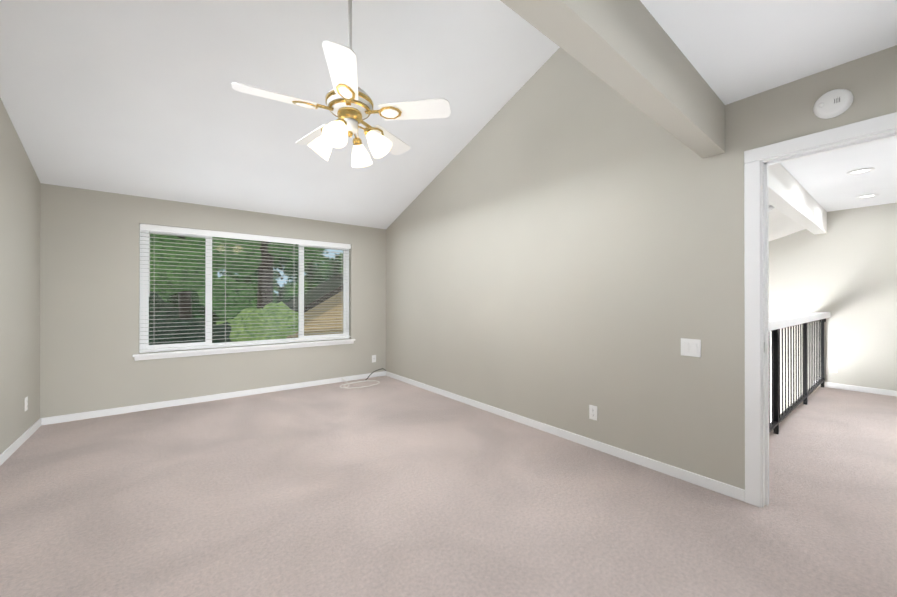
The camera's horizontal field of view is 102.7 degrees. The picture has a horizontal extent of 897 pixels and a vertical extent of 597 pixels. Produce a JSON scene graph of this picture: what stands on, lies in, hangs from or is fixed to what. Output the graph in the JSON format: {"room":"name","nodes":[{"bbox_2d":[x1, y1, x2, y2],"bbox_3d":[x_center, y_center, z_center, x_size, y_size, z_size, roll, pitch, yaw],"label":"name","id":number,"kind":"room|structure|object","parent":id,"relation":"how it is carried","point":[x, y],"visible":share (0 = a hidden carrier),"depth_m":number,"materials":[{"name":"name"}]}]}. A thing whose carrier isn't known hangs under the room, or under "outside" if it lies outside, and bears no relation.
{"room":"empty bedroom","nodes":[
{"label":"empty bedroom","id":0,"kind":"room"},
{"bbox_2d":[0,98,40,453],"bbox_3d":[-1.917,-0.787,0.786,0.100,4.000,6.980,0,0,-38],"label":"wall","id":1,"kind":"structure","parent":0,"point":[20,199],"depth_m":2.94,"materials":[{"name":"beige paint"}]},
{"bbox_2d":[0,418,43,465],"bbox_3d":[-1.856,1.178,0.796,0.013,0.070,6.730,0,0,-38],"label":"baseboard","id":2,"kind":"structure","parent":1,"relation":"attached to","point":[14,446],"depth_m":2.95,"materials":[{"name":"white wood"}]},
{"bbox_2d":[25,396,27,410],"bbox_3d":[-3.660,0.914,3.112,0.008,0.115,0.070,0,0,-38],"label":"outlet","id":3,"kind":"object","parent":1,"relation":"attached to","point":[26,403],"visible":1,"depth_m":3.11,"materials":[{"name":"white plastic"}]},
{"bbox_2d":[40,183,385,417],"bbox_3d":[-2.469,-0.777,4.682,3.810,4.000,0.150,0,0,-38],"label":"wall","id":4,"kind":"structure","parent":0,"point":[89,285],"depth_m":3.85,"materials":[{"name":"beige paint"}]},
{"bbox_2d":[44,371,383,424],"bbox_3d":[-2.454,1.188,4.584,3.660,0.070,0.013,0,0,-38],"label":"baseboard","id":5,"kind":"structure","parent":4,"relation":"attached to","point":[135,408],"depth_m":4.18,"materials":[{"name":"white wood"}]},
{"bbox_2d":[132,224,354,360],"bbox_3d":[-2.435,-0.072,4.668,2.510,1.490,0.180,0,0,-38],"label":"window","id":6,"kind":"structure","parent":4,"relation":"in","point":[146,230],"depth_m":4.46,"materials":[{"name":"white plastic"}]},
{"bbox_2d":[0,0,559,228],"bbox_3d":[-1.149,-1.910,2.905,3.910,1.700,4.580,0,0,-38],"label":"ceiling","id":7,"kind":"structure","parent":0,"point":[142,98],"depth_m":3.01,"materials":[{"name":"white paint"}]},
{"bbox_2d":[231,0,450,167],"bbox_3d":[-0.683,-1.523,2.361,1.274,1.208,1.274,0,0,-38],"label":"fan","id":8,"kind":"object","parent":7,"relation":"hanging from","point":[349,103],"visible":1,"depth_m":2.27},
{"bbox_2d":[0,376,896,596],"bbox_3d":[1.340,1.345,3.311,8.350,0.250,6.980,0,0,-38],"label":"floor","id":9,"kind":"structure","parent":0,"point":[386,486],"depth_m":2.08,"materials":[{"name":"beige carpet"}]},
{"bbox_2d":[340,379,379,388],"bbox_3d":[-1.297,1.197,5.145,0.573,0.054,0.511,0,0,-38],"label":"coil","id":10,"kind":"object","parent":9,"relation":"on","point":[347,383],"visible":1,"depth_m":5.09,"materials":[{"name":"white plastic"}]},
{"bbox_2d":[769,312,830,433],"bbox_3d":[3.489,0.703,3.653,4.338,1.035,0.150,0,0,-38],"label":"loft railing","id":11,"kind":"object","parent":9,"relation":"on","point":[807,337],"visible":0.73,"depth_m":3.81,"materials":[{"name":"black metal"}]},
{"bbox_2d":[500,0,724,158],"bbox_3d":[0.254,-1.782,1.100,3.710,1.742,0.231,0,0,-38],"label":"beam","id":12,"kind":"structure","parent":0,"point":[630,51],"depth_m":1.49,"materials":[{"name":"beige paint"}]},
{"bbox_2d":[386,45,896,489],"bbox_3d":[1.107,-0.781,3.104,0.100,4.000,6.730,0,0,-38],"label":"wall","id":13,"kind":"structure","parent":0,"point":[564,240],"depth_m":2.90,"materials":[{"name":"beige paint"}]},
{"bbox_2d":[384,371,744,501],"bbox_3d":[0.385,1.186,3.934,0.013,0.070,4.527,0,0,-38],"label":"baseboard","id":14,"kind":"structure","parent":13,"relation":"attached to","point":[664,468],"depth_m":2.84,"materials":[{"name":"white wood"}]},
{"bbox_2d":[589,405,596,420],"bbox_3d":[1.178,0.929,2.920,0.008,0.115,0.070,0,0,-38],"label":"outlet","id":15,"kind":"object","parent":13,"relation":"attached to","point":[592,412],"visible":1,"depth_m":2.92,"materials":[{"name":"white plastic"}]},
{"bbox_2d":[681,338,700,356],"bbox_3d":[1.600,0.325,2.374,0.014,0.116,0.116,0,0,-38],"label":"switch plate","id":16,"kind":"object","parent":13,"relation":"attached to","point":[691,347],"visible":1,"depth_m":2.37,"materials":[{"name":"white plastic"}]},
{"bbox_2d":[744,112,896,507],"bbox_3d":[2.107,0.167,1.815,0.132,2.098,0.936,0,0,-38],"label":"door frame","id":17,"kind":"structure","parent":13,"relation":"attached to","point":[758,161],"depth_m":2.10,"materials":[{"name":"white wood"}]},
{"bbox_2d":[813,89,853,118],"bbox_3d":[1.988,-1.012,1.858,0.040,0.144,0.144,0,0,-38],"label":"smoke detector","id":18,"kind":"object","parent":13,"relation":"attached to","point":[833,103],"visible":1,"depth_m":1.85,"materials":[{"name":"white plastic"}]},
{"bbox_2d":[640,0,896,211],"bbox_3d":[2.745,-1.265,1.510,8.350,0.120,2.400,0,0,-38],"label":"ceiling","id":19,"kind":"structure","parent":0,"point":[732,51],"depth_m":1.73,"materials":[{"name":"white paint"}]},
{"bbox_2d":[846,168,874,174],"bbox_3d":[3.873,-1.195,3.375,0.176,0.010,0.176,0,0,-38],"label":"recessed light","id":20,"kind":"object","parent":19,"relation":"in","point":[860,171],"visible":1,"depth_m":3.37,"materials":[{"name":"white"}]},
{"bbox_2d":[856,194,878,198],"bbox_3d":[4.888,-1.193,4.188,0.176,0.010,0.176,0,0,-38],"label":"recessed light","id":21,"kind":"object","parent":19,"relation":"in","point":[867,196],"visible":1,"depth_m":4.18,"materials":[{"name":"white"}]},
{"bbox_2d":[769,204,805,240],"bbox_3d":[2.467,-0.559,4.971,4.340,1.173,3.190,0,0,-38],"label":"ceiling slope","id":22,"kind":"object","parent":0,"point":[781,224],"depth_m":4.74,"materials":[{"name":"paint"}]},
{"bbox_2d":[768,163,826,234],"bbox_3d":[3.476,-1.775,3.675,4.340,1.742,0.120,0,0,-38],"label":"beam","id":23,"kind":"structure","parent":0,"point":[790,196],"depth_m":3.65,"materials":[{"name":"paint"}]},
{"bbox_2d":[769,203,896,422],"bbox_3d":[4.959,0.550,5.379,0.100,6.650,5.600,0,0,-38],"label":"wall","id":24,"kind":"structure","parent":0,"point":[843,270],"depth_m":4.81,"materials":[{"name":"paint"}]},
{"bbox_2d":[830,364,836,372],"bbox_3d":[5.260,0.954,4.903,0.008,0.115,0.070,0,0,-38],"label":"outlet","id":25,"kind":"object","parent":24,"relation":"attached to","point":[833,368],"visible":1,"depth_m":4.90,"materials":[{"name":"white plastic"}]},
{"bbox_2d":[815,381,896,396],"bbox_3d":[4.179,1.183,2.764,4.340,0.070,2.430,0,0,-38],"label":"baseboard","id":26,"kind":"structure","parent":24,"relation":"attached to","point":[863,389],"depth_m":4.70,"materials":[{"name":"white wood"}]},
{"label":"outside","id":27,"kind":"structure","parent":0,"visible":0},
{"bbox_2d":[149,233,324,344],"bbox_3d":[-4.466,-1.517,7.778,5.205,12.504,3.385,0,0,-38],"label":"trees","id":28,"kind":"object","parent":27,"point":[161,327],"depth_m":7.27,"materials":[{"name":"green plant"}]},
{"bbox_2d":[160,248,342,325],"bbox_3d":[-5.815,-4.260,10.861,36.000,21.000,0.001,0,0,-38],"label":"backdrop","id":29,"kind":"structure","parent":27,"point":[277,290],"depth_m":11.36,"materials":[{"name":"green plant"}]},
{"bbox_2d":[285,272,342,337],"bbox_3d":[-3.945,0.707,13.372,5.950,7.080,6.450,0,0,-38],"label":"neighbouring house","id":30,"kind":"structure","parent":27,"point":[326,301],"depth_m":10.21,"materials":[{"name":"beige wood"}]}
]}

